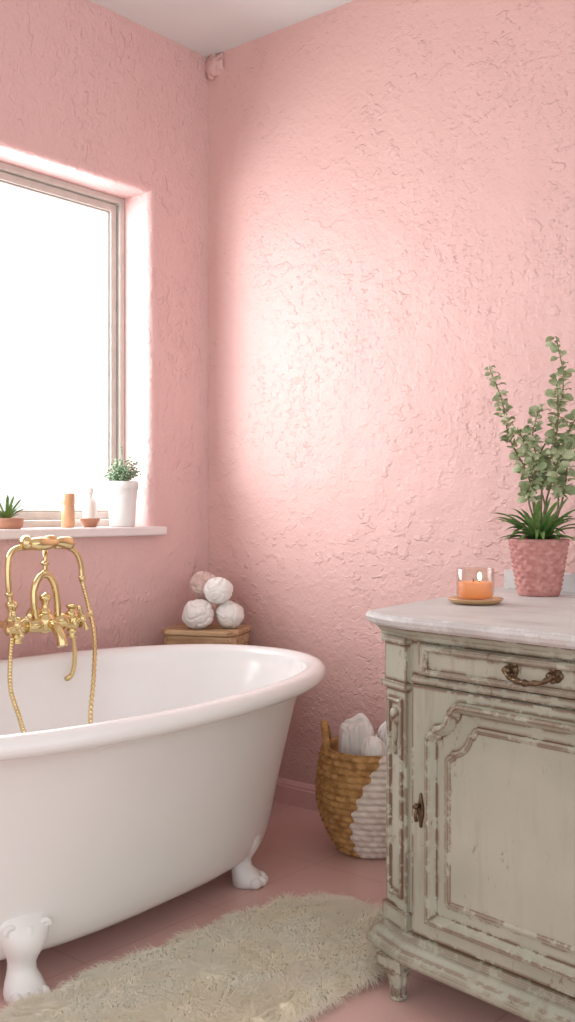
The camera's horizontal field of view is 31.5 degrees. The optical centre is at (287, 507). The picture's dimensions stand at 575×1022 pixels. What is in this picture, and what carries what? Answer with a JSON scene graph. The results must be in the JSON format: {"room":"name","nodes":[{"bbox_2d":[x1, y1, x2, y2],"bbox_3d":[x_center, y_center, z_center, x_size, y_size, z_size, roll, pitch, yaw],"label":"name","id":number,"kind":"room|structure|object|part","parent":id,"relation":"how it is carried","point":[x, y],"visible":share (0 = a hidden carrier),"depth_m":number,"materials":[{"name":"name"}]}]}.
{"room":"bathroom","nodes":[
{"label":"bathroom","id":0,"kind":"room"},
{"bbox_2d":[0,0,207,659],"bbox_3d":[-1.875,-0.350,2.382,0.220,2.900,4.600,0,0,40],"label":"wall","id":1,"kind":"structure","parent":0,"point":[92,97],"depth_m":3.85,"materials":[{"name":"pink paint"}]},
{"bbox_2d":[0,535,96,732],"bbox_3d":[-0.738,0.479,3.195,0.483,0.789,0.358,0,0,40],"label":"faucet","id":2,"kind":"object","parent":1,"relation":"attached to","point":[37,620],"visible":0.91,"depth_m":3.19,"materials":[{"name":"gold metal"}]},
{"bbox_3d":[-0.832,0.355,3.105,0.057,0.084,0.084,0,0,40],"label":"cross handle","id":3,"kind":"part","parent":2,"relation":"part of","materials":[{"name":"gold metal"}]},
{"bbox_3d":[-0.729,0.285,3.202,0.120,0.300,0.119,0,0,40],"label":"spout","id":4,"kind":"part","parent":2,"relation":"part of","materials":[{"name":"gold metal"}]},
{"bbox_3d":[-0.671,0.355,3.297,0.057,0.084,0.084,0,0,40],"label":"cross handle","id":5,"kind":"part","parent":2,"relation":"part of","materials":[{"name":"gold metal"}]},
{"bbox_2d":[0,161,124,527],"bbox_3d":[-1.067,-0.560,3.446,0.058,1.260,1.308,0,0,40],"label":"window","id":6,"kind":"structure","parent":1,"relation":"in","point":[113,207],"depth_m":3.90,"materials":[{"name":"paint"}]},
{"bbox_2d":[0,526,166,539],"bbox_3d":[-0.972,0.086,3.363,0.190,0.033,1.403,0,0,40],"label":"window sill","id":7,"kind":"structure","parent":1,"relation":"attached to","point":[99,531],"depth_m":3.55,"materials":[{"name":"paint"}]},
{"bbox_2d":[0,518,23,528],"bbox_3d":[-0.933,0.051,3.387,0.112,0.036,0.112,0,0,40],"label":"pot","id":8,"kind":"object","parent":7,"relation":"on","point":[5,523],"depth_m":3.34,"materials":[{"name":"ceramic"}]},
{"bbox_2d":[0,495,25,528],"bbox_3d":[-0.937,0.010,3.387,0.158,0.118,0.146,0,0,40],"label":"aloe","id":9,"kind":"object","parent":7,"relation":"on","point":[6,522],"visible":0.99,"depth_m":3.36,"materials":[{"name":"plant"}]},
{"bbox_2d":[61,493,74,527],"bbox_3d":[-0.771,0.009,3.582,0.048,0.121,0.048,0,0,40],"label":"candle","id":10,"kind":"object","parent":7,"relation":"on","point":[67,499],"visible":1,"depth_m":3.56,"materials":[{"name":"orange wax"}]},
{"bbox_2d":[79,518,99,526],"bbox_3d":[-0.706,0.053,3.643,0.074,0.032,0.074,0,0,40],"label":"bowl","id":11,"kind":"object","parent":7,"relation":"on","point":[86,522],"visible":0.92,"depth_m":3.62,"materials":[{"name":"ceramic"}]},
{"bbox_2d":[83,488,96,526],"bbox_3d":[-0.722,-0.002,3.726,0.052,0.142,0.052,0,0,40],"label":"bottle","id":12,"kind":"object","parent":7,"relation":"on","point":[89,504],"visible":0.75,"depth_m":3.71,"materials":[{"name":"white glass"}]},
{"bbox_2d":[104,446,140,526],"bbox_3d":[-0.614,-0.080,3.768,0.130,0.297,0.130,0,0,5],"label":"potted succulent","id":13,"kind":"object","parent":7,"relation":"on","point":[122,493],"visible":1,"depth_m":3.73,"materials":[{"name":"white ceramic"}]},
{"bbox_2d":[106,481,138,526],"bbox_3d":[-0.611,-0.015,3.773,0.120,0.168,0.120,0,0,40],"label":"pot","id":14,"kind":"object","parent":7,"relation":"on","point":[121,495],"depth_m":3.73,"materials":[{"name":"white ceramic"}]},
{"bbox_2d":[90,0,353,57],"bbox_3d":[-0.074,-1.850,1.012,4.900,0.100,4.800,0,0,40],"label":"ceiling","id":15,"kind":"structure","parent":0,"point":[207,28],"depth_m":3.73,"materials":[{"name":"paint"}]},
{"bbox_2d":[0,801,529,1021],"bbox_3d":[-0.074,1.150,1.012,4.900,0.100,4.800,0,0,40],"label":"floor","id":16,"kind":"structure","parent":0,"point":[296,852],"depth_m":2.73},
{"bbox_2d":[0,644,325,1004],"bbox_3d":[-0.569,0.788,2.817,1.059,0.624,1.760,0,0,36],"label":"bathtub","id":17,"kind":"object","parent":16,"relation":"on","point":[169,789],"visible":0.96,"depth_m":2.53,"materials":[{"name":"white ceramic"}]},
{"bbox_2d":[0,890,387,1021],"bbox_3d":[-0.160,1.070,2.321,0.581,0.055,1.281,0,0,43],"label":"rug","id":18,"kind":"object","parent":16,"relation":"on","point":[284,960],"visible":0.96,"depth_m":2.33,"materials":[{"name":"white fabric"}]},
{"bbox_2d":[161,623,250,644],"bbox_3d":[-0.302,0.772,3.813,0.298,0.655,0.232,0,0,16],"label":"stool","id":19,"kind":"object","parent":16,"relation":"on","point":[180,633],"visible":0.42,"depth_m":3.72,"materials":[{"name":"brown wood"}]},
{"bbox_2d":[182,599,213,628],"bbox_3d":[-0.329,0.391,3.747,0.122,0.111,0.118,0,0,40],"label":"sponge","id":20,"kind":"object","parent":19,"relation":"on","point":[198,613],"visible":1,"depth_m":3.71,"materials":[{"name":"white fabric"}]},
{"bbox_2d":[195,598,216,621],"bbox_3d":[-0.326,0.392,3.871,0.115,0.108,0.111,0,0,40],"label":"sponge","id":21,"kind":"object","parent":19,"relation":"on","point":[214,607],"visible":0.19,"depth_m":3.85,"materials":[{"name":"fabric"}]},
{"bbox_2d":[189,571,215,598],"bbox_3d":[-0.317,0.291,3.855,0.110,0.106,0.110,0,0,40],"label":"sponge","id":22,"kind":"object","parent":21,"relation":"on","point":[197,582],"visible":0.72,"depth_m":3.82,"materials":[{"name":"fabric"}]},
{"bbox_3d":[-0.302,0.456,3.813,0.298,0.021,0.232,0,0,16],"label":"seat","id":23,"kind":"part","parent":19,"relation":"part of","materials":[{"name":"brown wood"}]},
{"bbox_2d":[216,600,243,627],"bbox_3d":[-0.214,0.394,3.773,0.110,0.102,0.106,0,0,40],"label":"sponge","id":24,"kind":"object","parent":19,"relation":"on","point":[229,614],"visible":0.99,"depth_m":3.73,"materials":[{"name":"white fabric"}]},
{"bbox_2d":[203,577,232,603],"bbox_3d":[-0.255,0.304,3.761,0.108,0.099,0.104,0,0,45],"label":"sponge","id":25,"kind":"object","parent":24,"relation":"on","point":[218,590],"visible":1,"depth_m":3.73,"materials":[{"name":"white fabric"}]},
{"bbox_2d":[315,720,385,858],"bbox_3d":[0.272,0.893,3.294,0.368,0.411,0.367,0,0,44],"label":"basket","id":26,"kind":"object","parent":16,"relation":"on","point":[350,794],"visible":0.56,"depth_m":3.15,"materials":[{"name":"brown wicker"}]},
{"bbox_3d":[0.125,0.738,3.306,0.037,0.101,0.148,0,0,5],"label":"handle","id":27,"kind":"part","parent":26,"relation":"part of","materials":[{"name":"brown wicker"}]},
{"bbox_2d":[338,713,373,754],"bbox_3d":[0.221,0.873,3.308,0.117,0.415,0.117,0,0,-10],"label":"rolled towel","id":28,"kind":"object","parent":26,"relation":"in","point":[354,730],"visible":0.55,"depth_m":3.27,"materials":[{"name":"white fabric"}]},
{"bbox_2d":[360,735,385,755],"bbox_3d":[0.270,0.897,3.206,0.088,0.368,0.102,0,0,-4],"label":"rolled towel","id":29,"kind":"object","parent":26,"relation":"in","point":[371,745],"visible":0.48,"depth_m":3.17,"materials":[{"name":"white fabric"}]},
{"bbox_2d":[378,721,385,745],"bbox_3d":[0.353,0.880,3.304,0.118,0.401,0.110,0,-1,-6],"label":"rolled towel","id":30,"kind":"object","parent":26,"relation":"in","point":[382,729],"visible":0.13,"depth_m":3.29,"materials":[{"name":"white fabric"}]},
{"bbox_2d":[366,570,574,1021],"bbox_3d":[0.778,0.640,2.264,0.877,0.920,1.389,0,0,-42],"label":"base cabinet","id":31,"kind":"object","parent":16,"relation":"on","point":[479,902],"visible":1,"depth_m":2.10,"materials":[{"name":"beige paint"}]},
{"bbox_3d":[0.282,0.656,2.206,0.025,0.076,0.020,0,0,-42],"label":"handle","id":32,"kind":"part","parent":31,"relation":"part of","materials":[{"name":"brown metal"}]},
{"bbox_2d":[366,587,574,648],"bbox_3d":[0.781,0.251,2.267,0.869,0.030,1.389,0,0,-42],"label":"countertop","id":33,"kind":"structure","parent":31,"relation":"on","point":[542,621],"depth_m":2.21,"materials":[{"name":"white stone"}]},
{"bbox_2d":[447,596,503,604],"bbox_3d":[0.464,0.229,2.517,0.138,0.014,0.138,0,0,40],"label":"dish","id":34,"kind":"object","parent":33,"relation":"on","point":[493,600],"visible":0.9,"depth_m":2.47,"materials":[{"name":"brown wood"}]},
{"bbox_2d":[458,572,492,598],"bbox_3d":[0.464,0.188,2.517,0.092,0.080,0.092,0,0,40],"label":"candle","id":35,"kind":"object","parent":34,"relation":"on","point":[473,589],"visible":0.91,"depth_m":2.48,"materials":[{"name":"orange wax"}]},
{"bbox_2d":[483,336,574,596],"bbox_3d":[0.699,-0.117,2.773,0.290,0.706,0.296,0,0,40],"label":"potted plant","id":36,"kind":"object","parent":33,"relation":"on","point":[538,556],"visible":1,"depth_m":2.72,"materials":[{"name":"green plant"}]},
{"bbox_3d":[0.616,-0.144,2.770,0.160,0.489,0.077,0,0,-3],"label":"stem","id":37,"kind":"part","parent":36,"relation":"part of","materials":[{"name":"green plant"}]},
{"bbox_3d":[0.638,-0.061,2.708,0.086,0.327,0.119,0,0,40],"label":"stem","id":38,"kind":"part","parent":36,"relation":"part of","materials":[{"name":"green plant"}]},
{"bbox_3d":[0.676,-0.090,2.740,0.075,0.382,0.094,0,0,40],"label":"stem","id":39,"kind":"part","parent":36,"relation":"part of","materials":[{"name":"green plant"}]},
{"bbox_3d":[0.679,0.159,2.756,0.161,0.153,0.163,0,0,40],"label":"pot","id":40,"kind":"part","parent":36,"relation":"part of","materials":[{"name":"pink ceramic"}]},
{"bbox_3d":[0.717,-0.184,2.771,0.139,0.571,0.070,0,0,-6],"label":"stem","id":41,"kind":"part","parent":36,"relation":"part of","materials":[{"name":"green plant"}]},
{"bbox_3d":[0.699,-0.126,2.706,0.096,0.455,0.071,0,0,40],"label":"stem","id":42,"kind":"part","parent":36,"relation":"part of","materials":[{"name":"green plant"}]},
{"bbox_3d":[0.756,-0.157,2.721,0.164,0.516,0.072,0,0,13],"label":"stem","id":43,"kind":"part","parent":36,"relation":"part of","materials":[{"name":"green plant"}]},
{"bbox_3d":[0.746,-0.052,2.799,0.126,0.308,0.085,0,0,-9],"label":"stem","id":44,"kind":"part","parent":36,"relation":"part of","materials":[{"name":"green plant"}]},
{"bbox_3d":[0.791,-0.098,2.789,0.194,0.400,0.090,0,0,-27],"label":"stem","id":45,"kind":"part","parent":36,"relation":"part of","materials":[{"name":"green plant"}]},
{"bbox_3d":[0.490,0.657,2.003,0.054,0.541,0.634,0,0,-42],"label":"door","id":46,"kind":"part","parent":31,"relation":"part of","materials":[{"name":"beige paint"}]},
{"bbox_3d":[0.496,0.329,2.009,0.057,0.066,0.590,0,0,-42],"label":"drawer","id":47,"kind":"part","parent":31,"relation":"part of","materials":[{"name":"beige paint"}]},
{"bbox_3d":[0.468,0.326,1.983,0.040,0.042,0.138,0,0,-42],"label":"handle","id":48,"kind":"part","parent":31,"relation":"part of","materials":[{"name":"brown metal"}]},
{"bbox_2d":[504,570,574,593],"bbox_3d":[1.060,0.209,2.520,0.016,0.058,1.260,0,0,-42],"label":"backsplash","id":49,"kind":"structure","parent":31,"relation":"on","point":[568,586],"depth_m":2.83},
{"bbox_2d":[208,0,574,784],"bbox_3d":[1.398,-0.350,2.779,4.900,2.900,0.200,0,0,40],"label":"wall","id":50,"kind":"structure","parent":0,"point":[391,183],"depth_m":3.56,"materials":[{"name":"pink paint"}]},
{"bbox_2d":[205,52,224,79],"bbox_3d":[-0.294,-1.757,4.054,0.119,0.112,0.055,0,0,40],"label":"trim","id":51,"kind":"structure","parent":50,"relation":"attached to","point":[214,65],"depth_m":4.03,"materials":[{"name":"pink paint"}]},
{"bbox_2d":[273,777,318,811],"bbox_3d":[1.404,1.057,2.630,4.500,0.086,0.022,0,0,40],"label":"baseboard","id":52,"kind":"structure","parent":50,"relation":"attached to","point":[290,792],"depth_m":3.76,"materials":[{"name":"paint"}]}
]}

